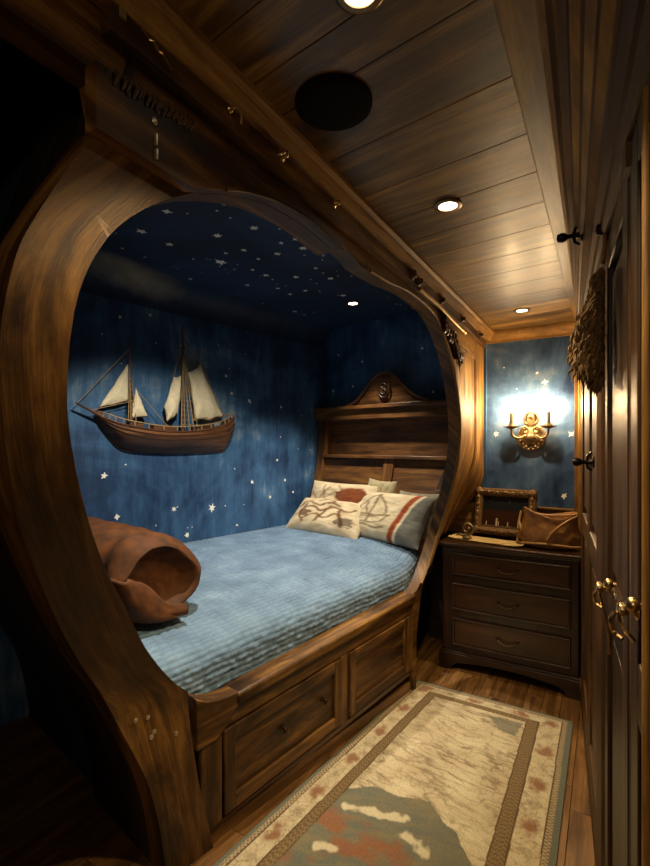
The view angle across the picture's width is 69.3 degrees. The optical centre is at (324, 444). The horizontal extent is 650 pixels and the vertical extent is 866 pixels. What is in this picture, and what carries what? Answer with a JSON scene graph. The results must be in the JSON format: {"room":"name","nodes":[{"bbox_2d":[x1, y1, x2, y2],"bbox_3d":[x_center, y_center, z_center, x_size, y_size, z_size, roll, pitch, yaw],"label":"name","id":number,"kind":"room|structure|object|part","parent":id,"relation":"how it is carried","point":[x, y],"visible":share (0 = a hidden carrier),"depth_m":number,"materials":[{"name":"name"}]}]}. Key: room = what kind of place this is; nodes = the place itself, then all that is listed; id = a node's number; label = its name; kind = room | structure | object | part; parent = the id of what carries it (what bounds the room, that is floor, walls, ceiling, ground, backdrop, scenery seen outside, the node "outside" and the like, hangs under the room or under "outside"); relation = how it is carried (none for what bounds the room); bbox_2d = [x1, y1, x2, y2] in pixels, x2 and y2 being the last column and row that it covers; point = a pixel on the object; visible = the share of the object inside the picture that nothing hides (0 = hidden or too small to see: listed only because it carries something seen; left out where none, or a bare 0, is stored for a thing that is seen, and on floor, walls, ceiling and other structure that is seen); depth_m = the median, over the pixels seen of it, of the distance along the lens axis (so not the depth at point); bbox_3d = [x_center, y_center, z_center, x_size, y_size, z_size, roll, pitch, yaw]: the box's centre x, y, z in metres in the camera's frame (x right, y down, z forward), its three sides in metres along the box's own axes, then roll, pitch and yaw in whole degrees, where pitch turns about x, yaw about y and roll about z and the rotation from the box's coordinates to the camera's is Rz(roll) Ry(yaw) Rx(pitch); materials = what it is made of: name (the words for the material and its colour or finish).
{"room":"bedroom","nodes":[
{"label":"bedroom","id":0,"kind":"room"},
{"bbox_2d":[0,96,92,785],"bbox_3d":[-1.461,0.200,1.997,2.268,2.480,0.628,0,0,41],"label":"wall","id":1,"kind":"structure","parent":0,"point":[50,707],"depth_m":2.05,"materials":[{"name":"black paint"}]},
{"bbox_2d":[0,292,324,725],"bbox_3d":[-0.957,0.170,3.196,0.052,2.500,2.950,0,0,41],"label":"wall","id":2,"kind":"structure","parent":0,"point":[273,386],"depth_m":3.19,"materials":[{"name":"paint"}]},
{"bbox_2d":[75,326,235,452],"bbox_3d":[-1.012,-0.362,2.991,0.137,0.840,1.086,0,0,41],"label":"model ship","id":3,"kind":"object","parent":2,"relation":"attached to","point":[132,437],"visible":1,"depth_m":3.01,"materials":[{"name":"brown wood"}]},
{"bbox_3d":[-1.258,-0.060,2.799,0.018,0.220,0.236,0,0,41],"label":"stem","id":4,"kind":"part","parent":3,"relation":"part of","materials":[{"name":"brown wood"}]},
{"bbox_3d":[-0.964,-0.168,3.033,0.103,0.161,0.959,0,0,41],"label":"deck rail","id":5,"kind":"part","parent":3,"relation":"part of","materials":[{"name":"wood"}]},
{"bbox_2d":[79,257,337,348],"bbox_3d":[-0.894,-0.949,3.107,0.160,0.160,2.900,0,0,41],"label":"trim","id":6,"kind":"structure","parent":2,"relation":"attached to","point":[103,278],"depth_m":3.17,"materials":[{"name":"blue paint"}]},
{"bbox_2d":[309,371,447,555],"label":"headboard","id":7,"kind":"object","parent":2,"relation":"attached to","point":[391,432],"visible":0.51,"depth_m":3.69,"materials":[{"name":"brown wood"}]},
{"bbox_3d":[0.482,-0.253,3.717,1.410,0.085,0.100,0,0,41],"label":"cornice","id":8,"kind":"part","parent":7,"relation":"part of","materials":[{"name":"brown wood"}]},
{"bbox_2d":[322,454,446,459],"bbox_3d":[0.463,0.095,3.723,1.224,0.026,0.093,0,0,41],"label":"shelf","id":9,"kind":"object","parent":7,"relation":"attached to","point":[324,456],"depth_m":3.69,"materials":[{"name":"brown wood"}]},
{"bbox_3d":[0.472,-0.445,3.682,0.788,0.276,0.026,0,0,41],"label":"pediment moulding","id":10,"kind":"part","parent":7,"relation":"part of","materials":[{"name":"brown wood"}]},
{"bbox_2d":[0,55,416,327],"bbox_3d":[-0.186,-1.054,2.454,2.272,0.052,3.050,0,0,41],"label":"ceiling","id":11,"kind":"structure","parent":0,"point":[227,250],"depth_m":2.57,"materials":[{"name":"paint"}]},
{"bbox_2d":[346,301,359,305],"bbox_3d":[0.203,-1.026,3.409,0.102,0.006,0.102,0,0,31],"label":"recessed light","id":12,"kind":"object","parent":11,"relation":"in","point":[350,303],"visible":1,"depth_m":3.40,"materials":[{"name":"metal"}]},
{"bbox_2d":[0,0,573,330],"bbox_3d":[-0.558,-0.810,1.307,4.100,0.060,5.455,0,0,31],"label":"ceiling","id":13,"kind":"structure","parent":0,"point":[445,120],"depth_m":1.15,"materials":[{"name":"brown wood"}]},
{"bbox_2d":[295,73,371,130],"bbox_3d":[0.020,-0.774,1.072,0.176,0.012,0.176,0,0,31],"label":"ceiling speaker","id":14,"kind":"object","parent":13,"relation":"attached to","point":[327,101],"visible":1,"depth_m":1.05},
{"bbox_2d":[336,0,382,14],"bbox_3d":[0.060,-0.776,0.803,0.090,0.006,0.090,0,0,31],"label":"recessed light","id":15,"kind":"object","parent":13,"relation":"in","point":[355,7],"visible":1,"depth_m":0.83,"materials":[{"name":"metal"}]},
{"bbox_2d":[434,198,461,212],"bbox_3d":[0.399,-0.776,1.528,0.090,0.006,0.090,0,0,31],"label":"recessed light","id":16,"kind":"object","parent":13,"relation":"in","point":[448,205],"visible":1,"depth_m":1.52,"materials":[{"name":"metal"}]},
{"bbox_2d":[514,308,529,312],"bbox_3d":[1.138,-0.776,2.716,0.090,0.006,0.090,0,0,31],"label":"recessed light","id":17,"kind":"object","parent":13,"relation":"in","point":[520,310],"visible":1,"depth_m":2.71,"materials":[{"name":"metal"}]},
{"bbox_2d":[493,0,575,322],"bbox_3d":[0.894,-0.774,1.708,0.118,0.012,2.950,0,0,31],"label":"trim","id":18,"kind":"structure","parent":13,"relation":"attached to","point":[517,19],"depth_m":1.04,"materials":[{"name":"brown wood"}]},
{"bbox_2d":[0,631,594,865],"bbox_3d":[-0.478,1.435,1.363,3.778,0.030,5.148,0,0,31],"label":"floor","id":19,"kind":"structure","parent":0,"point":[50,814],"depth_m":1.90,"materials":[{"name":"brown wood"}]},
{"bbox_2d":[0,0,493,865],"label":"surround","id":20,"kind":"object","parent":19,"relation":"on","point":[143,110],"visible":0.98,"depth_m":0.97,"materials":[{"name":"brown wood"}]},
{"bbox_3d":[-0.336,-0.716,0.781,0.006,0.015,0.011,0,0,31],"label":"metal plate","id":21,"kind":"part","parent":20,"relation":"part of","materials":[{"name":"brown metal"}]},
{"bbox_3d":[0.127,-0.751,1.552,0.065,0.057,3.995,0,0,31],"label":"crown moulding","id":22,"kind":"part","parent":20,"relation":"part of","materials":[{"name":"brown wood"}]},
{"bbox_3d":[0.772,0.013,2.906,0.229,1.135,0.459,0,0,31],"label":"inset panel","id":23,"kind":"part","parent":20,"relation":"part of","materials":[{"name":"brown wood"}]},
{"bbox_3d":[0.794,-0.621,2.731,0.028,0.112,0.778,0,0,30],"label":"panel rail","id":24,"kind":"part","parent":20,"relation":"part of","materials":[{"name":"brown wood"}]},
{"bbox_2d":[188,588,422,842],"bbox_3d":[-0.252,1.136,2.858,1.416,0.569,2.130,0,0,41],"label":"bed base","id":25,"kind":"object","parent":19,"relation":"on","point":[254,735],"visible":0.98,"depth_m":1.98,"materials":[{"name":"brown wood"}]},
{"bbox_3d":[-0.154,1.167,1.955,0.038,0.338,0.670,0,0,41],"label":"drawer","id":26,"kind":"part","parent":25,"relation":"part of","materials":[{"name":"brown wood"}]},
{"bbox_2d":[133,525,432,694],"bbox_3d":[-0.408,0.799,2.860,1.604,0.302,2.512,0,0,31],"label":"quilt","id":27,"kind":"object","parent":25,"relation":"on","point":[260,595],"visible":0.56,"depth_m":2.27,"materials":[{"name":"blue fabric"}]},
{"bbox_2d":[87,516,200,623],"bbox_3d":[-1.015,0.508,2.146,1.093,0.334,0.404,0,0,40],"label":"bolster","id":28,"kind":"object","parent":27,"relation":"on","point":[153,574],"visible":0.65,"depth_m":1.84,"materials":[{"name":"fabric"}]},
{"bbox_2d":[286,498,360,538],"bbox_3d":[0.029,0.561,3.624,0.700,0.269,0.280,0,0,39],"label":"pillow","id":29,"kind":"object","parent":27,"relation":"on","point":[317,515],"visible":0.83,"depth_m":3.52,"materials":[{"name":"fabric"}]},
{"bbox_2d":[311,480,376,502],"bbox_3d":[0.132,0.485,3.705,0.721,0.371,0.218,0,0,41],"label":"pillow","id":30,"kind":"object","parent":27,"relation":"on","point":[354,493],"visible":0.35,"depth_m":3.67,"materials":[{"name":"fabric"}]},
{"bbox_2d":[368,478,397,493],"bbox_3d":[0.411,0.465,3.537,0.280,0.423,0.132,0,0,42],"label":"pillow","id":31,"kind":"object","parent":27,"relation":"on","point":[382,486],"visible":0.24,"depth_m":3.50,"materials":[{"name":"fabric"}]},
{"bbox_2d":[358,492,434,549],"bbox_3d":[0.440,0.517,3.389,0.296,0.339,0.700,0,0,-44],"label":"pillow","id":32,"kind":"object","parent":27,"relation":"on","point":[397,519],"visible":0.8,"depth_m":3.23,"materials":[{"name":"fabric"}]},
{"bbox_2d":[399,490,438,538],"bbox_3d":[0.646,0.505,3.329,0.175,0.340,0.366,0,0,-39],"label":"pillow","id":33,"kind":"object","parent":27,"relation":"on","point":[435,497],"visible":0.2,"depth_m":3.22,"materials":[{"name":"fabric"}]},
{"bbox_3d":[-0.164,1.156,1.910,0.034,0.026,0.025,0,0,41],"label":"knob","id":34,"kind":"part","parent":25,"relation":"part of","materials":[{"name":"brown wood"}]},
{"bbox_3d":[-0.159,1.167,1.960,0.024,0.234,0.570,0,0,41],"label":"drawer panel","id":35,"kind":"part","parent":25,"relation":"part of","materials":[{"name":"brown wood"}]},
{"bbox_3d":[0.067,0.907,2.244,0.099,0.111,1.285,0,0,41],"label":"rail","id":36,"kind":"part","parent":25,"relation":"part of","materials":[{"name":"brown wood"}]},
{"bbox_3d":[0.001,1.143,2.099,0.034,0.026,0.025,0,0,41],"label":"knob","id":37,"kind":"part","parent":25,"relation":"part of","materials":[{"name":"brown wood"}]},
{"bbox_3d":[0.284,1.133,2.455,0.038,0.332,0.540,0,0,41],"label":"drawer","id":38,"kind":"part","parent":25,"relation":"part of","materials":[{"name":"brown wood"}]},
{"bbox_3d":[0.279,1.133,2.460,0.024,0.227,0.440,0,0,41],"label":"drawer panel","id":39,"kind":"part","parent":25,"relation":"part of","materials":[{"name":"brown wood"}]},
{"bbox_2d":[213,680,572,865],"bbox_3d":[0.282,1.413,1.768,1.041,0.013,2.084,0,0,31],"label":"rug","id":40,"kind":"object","parent":19,"relation":"on","point":[442,776],"visible":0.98,"depth_m":1.88,"materials":[{"name":"beige fabric"}]},
{"bbox_2d":[439,532,580,700],"bbox_3d":[1.177,1.020,2.984,0.809,0.800,0.418,0,0,31],"label":"dresser","id":41,"kind":"object","parent":19,"relation":"on","point":[514,609],"visible":0.92,"depth_m":2.80,"materials":[{"name":"brown wood"}]},
{"bbox_2d":[448,533,524,546],"bbox_3d":[1.046,0.608,3.022,0.476,0.016,0.158,0,0,40],"label":"map","id":42,"kind":"object","parent":41,"relation":"on","point":[474,538],"visible":0.75,"depth_m":3.01},
{"bbox_2d":[456,522,473,538],"bbox_3d":[0.911,0.554,3.058,0.105,0.101,0.061,0,0,-1],"label":"brass ornament","id":43,"kind":"object","parent":42,"relation":"on","point":[467,535],"visible":1,"depth_m":3.05,"materials":[{"name":"gold metal"}]},
{"bbox_2d":[473,486,537,537],"bbox_3d":[1.189,0.445,3.124,0.418,0.320,0.119,0,0,39],"label":"picture frame","id":44,"kind":"object","parent":41,"relation":"on","point":[497,510],"visible":0.83,"depth_m":3.14,"materials":[{"name":"brown wood"}]},
{"bbox_2d":[481,495,528,529],"bbox_3d":[1.197,0.450,3.134,0.304,0.213,0.049,0,0,39],"label":"picture","id":45,"kind":"object","parent":44,"relation":"attached to","point":[501,512],"depth_m":3.14},
{"bbox_3d":[1.088,1.183,2.811,0.134,0.043,0.030,0,0,31],"label":"handle","id":46,"kind":"part","parent":41,"relation":"part of","materials":[{"name":"brown metal"}]},
{"bbox_3d":[1.088,0.962,2.811,0.134,0.043,0.030,0,0,31],"label":"handle","id":47,"kind":"part","parent":41,"relation":"part of","materials":[{"name":"brown metal"}]},
{"bbox_3d":[1.088,0.755,2.811,0.134,0.043,0.030,0,0,31],"label":"handle","id":48,"kind":"part","parent":41,"relation":"part of","materials":[{"name":"brown metal"}]},
{"bbox_3d":[1.101,1.179,2.824,0.644,0.149,0.006,0,0,31],"label":"drawer","id":49,"kind":"part","parent":41,"relation":"part of","materials":[{"name":"brown wood"}]},
{"bbox_3d":[1.098,1.179,2.818,0.668,0.173,0.020,0,0,31],"label":"bead moulding","id":50,"kind":"part","parent":41,"relation":"part of","materials":[{"name":"brown wood"}]},
{"bbox_3d":[1.101,0.957,2.824,0.644,0.146,0.006,0,0,31],"label":"drawer","id":51,"kind":"part","parent":41,"relation":"part of","materials":[{"name":"brown wood"}]},
{"bbox_3d":[1.098,0.957,2.818,0.668,0.170,0.020,0,0,31],"label":"bead moulding","id":52,"kind":"part","parent":41,"relation":"part of","materials":[{"name":"brown wood"}]},
{"bbox_3d":[1.098,0.751,2.818,0.668,0.138,0.020,0,0,31],"label":"bead moulding","id":53,"kind":"part","parent":41,"relation":"part of","materials":[{"name":"brown wood"}]},
{"bbox_3d":[1.101,0.751,2.824,0.644,0.114,0.006,0,0,31],"label":"drawer","id":54,"kind":"part","parent":41,"relation":"part of","materials":[{"name":"brown wood"}]},
{"bbox_2d":[516,506,580,549],"bbox_3d":[1.362,0.499,2.853,0.380,0.237,0.244,0,0,31],"label":"leather bag","id":55,"kind":"object","parent":41,"relation":"on","point":[558,531],"visible":0.98,"depth_m":2.77,"materials":[{"name":"brown leather"}]},
{"bbox_2d":[535,0,649,865],"bbox_3d":[0.867,0.321,1.540,0.290,2.198,2.325,0,0,26],"label":"wardrobe","id":56,"kind":"object","parent":19,"relation":"on","point":[596,53],"visible":0.91,"depth_m":0.91,"materials":[{"name":"brown wood"}]},
{"bbox_3d":[1.248,0.390,2.231,0.028,1.840,0.580,0,0,26],"label":"door","id":57,"kind":"part","parent":56,"relation":"part of","materials":[{"name":"brown wood"}]},
{"bbox_3d":[1.251,-0.052,2.229,0.018,0.805,0.430,0,0,26],"label":"door panel","id":58,"kind":"part","parent":56,"relation":"part of","materials":[{"name":"brown wood"}]},
{"bbox_3d":[1.251,0.830,2.229,0.018,0.760,0.430,0,0,26],"label":"door panel","id":59,"kind":"part","parent":56,"relation":"part of","materials":[{"name":"brown wood"}]},
{"bbox_2d":[567,233,606,395],"bbox_3d":[0.679,-0.341,1.218,0.092,0.431,0.196,0,0,26],"label":"bag","id":60,"kind":"object","parent":56,"relation":"hanging from","point":[586,349],"visible":0.98,"depth_m":1.16,"materials":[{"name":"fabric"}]},
{"bbox_3d":[0.985,0.390,1.700,0.028,1.840,0.595,0,0,26],"label":"door","id":61,"kind":"part","parent":56,"relation":"part of","materials":[{"name":"brown wood"}]},
{"bbox_3d":[0.894,-0.656,1.531,0.208,0.243,2.309,0,0,30],"label":"cornice","id":62,"kind":"part","parent":56,"relation":"part of","materials":[{"name":"brown wood"}]},
{"bbox_3d":[0.988,-0.052,1.698,0.018,0.805,0.445,0,0,26],"label":"door panel","id":63,"kind":"part","parent":56,"relation":"part of","materials":[{"name":"brown wood"}]},
{"bbox_3d":[0.988,0.830,1.698,0.018,0.760,0.445,0,0,26],"label":"door panel","id":64,"kind":"part","parent":56,"relation":"part of","materials":[{"name":"brown wood"}]},
{"bbox_3d":[0.654,0.335,1.102,0.035,0.036,0.036,0,0,26],"label":"brass knob","id":65,"kind":"part","parent":56,"relation":"part of","materials":[{"name":"gold metal"}]},
{"bbox_3d":[0.673,0.390,1.068,0.028,1.840,0.465,0,0,26],"label":"door","id":66,"kind":"part","parent":56,"relation":"part of","materials":[{"name":"brown wood"}]},
{"bbox_3d":[0.675,-0.052,1.066,0.018,0.805,0.315,0,0,26],"label":"door panel","id":67,"kind":"part","parent":56,"relation":"part of","materials":[{"name":"brown wood"}]},
{"bbox_3d":[0.675,0.830,1.066,0.018,0.760,0.315,0,0,26],"label":"door panel","id":68,"kind":"part","parent":56,"relation":"part of","materials":[{"name":"brown wood"}]},
{"bbox_3d":[0.487,0.265,0.755,0.028,0.028,0.028,0,0,26],"label":"brass knob","id":69,"kind":"part","parent":56,"relation":"part of","materials":[{"name":"gold metal"}]},
{"bbox_3d":[0.466,0.390,0.651,0.028,1.840,0.375,0,0,26],"label":"door","id":70,"kind":"part","parent":56,"relation":"part of","materials":[{"name":"brown wood"}]},
{"bbox_2d":[325,312,486,631],"bbox_3d":[0.577,0.170,3.780,1.490,2.500,0.052,0,0,41],"label":"wall","id":71,"kind":"structure","parent":0,"point":[403,346],"depth_m":3.81,"materials":[{"name":"paint"}]},
{"bbox_2d":[470,335,573,508],"bbox_3d":[1.319,0.310,3.201,1.220,2.220,0.052,0,0,31],"label":"wall","id":72,"kind":"structure","parent":0,"point":[527,374],"depth_m":3.13,"materials":[{"name":"paint"}]},
{"bbox_2d":[428,574,429,632],"bbox_3d":[0.935,1.190,3.423,0.400,0.460,0.014,0,0,41],"label":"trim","id":73,"kind":"structure","parent":72,"relation":"attached to","point":[428,574],"depth_m":3.55,"materials":[{"name":"brown wood"}]},
{"bbox_2d":[430,531,486,639],"bbox_3d":[1.212,1.021,3.226,1.010,0.798,0.018,0,0,31],"label":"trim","id":74,"kind":"structure","parent":72,"relation":"attached to","point":[436,578],"depth_m":3.45,"materials":[{"name":"brown wood"}]},
{"bbox_2d":[448,508,474,532],"bbox_3d":[1.186,0.535,3.242,0.948,0.170,0.018,0,0,31],"label":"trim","id":75,"kind":"structure","parent":72,"relation":"attached to","point":[467,515],"depth_m":3.35,"materials":[{"name":"brown wood"}]},
{"bbox_2d":[465,502,573,513],"bbox_3d":[1.236,0.429,3.199,0.818,0.042,0.040,0,0,31],"label":"trim","id":76,"kind":"structure","parent":72,"relation":"attached to","point":[546,510],"depth_m":3.06,"materials":[{"name":"brown wood"}]},
{"bbox_2d":[504,400,556,450],"bbox_3d":[1.343,-0.124,3.078,0.320,0.327,0.138,0,0,31],"label":"wall sconce","id":77,"kind":"object","parent":72,"relation":"attached to","point":[531,436],"visible":1,"depth_m":3.10,"materials":[{"name":"gold metal"}]},
{"bbox_2d":[509,402,513,423],"bbox_3d":[1.236,-0.211,3.118,0.030,0.153,0.030,0,0,31],"label":"candle","id":78,"kind":"object","parent":77,"relation":"on","point":[511,407],"depth_m":3.11,"materials":[{"name":"beige wax"}]},
{"bbox_3d":[1.284,-0.075,3.114,0.112,0.076,0.029,0,0,-4],"label":"arm","id":79,"kind":"part","parent":77,"relation":"part of"},
{"bbox_3d":[1.402,-0.075,3.044,0.029,0.076,0.112,0,0,-24],"label":"arm","id":80,"kind":"part","parent":77,"relation":"part of"},
{"bbox_2d":[546,400,550,422],"bbox_3d":[1.428,-0.211,3.003,0.030,0.153,0.030,0,0,31],"label":"candle","id":81,"kind":"object","parent":77,"relation":"on","point":[548,406],"depth_m":2.99,"materials":[{"name":"beige wax"}]},
{"bbox_2d":[486,321,575,343],"bbox_3d":[1.368,-0.743,3.117,0.640,0.075,0.045,0,0,31],"label":"trim","id":82,"kind":"structure","parent":72,"relation":"attached to","point":[559,329],"depth_m":3.11,"materials":[{"name":"brown wood"}]},
{"bbox_2d":[574,375,580,531],"bbox_3d":[1.616,-0.045,2.969,0.072,1.330,0.045,0,0,31],"label":"trim","id":83,"kind":"structure","parent":72,"relation":"attached to","point":[577,386],"depth_m":2.97,"materials":[{"name":"brown wood"}]}
]}

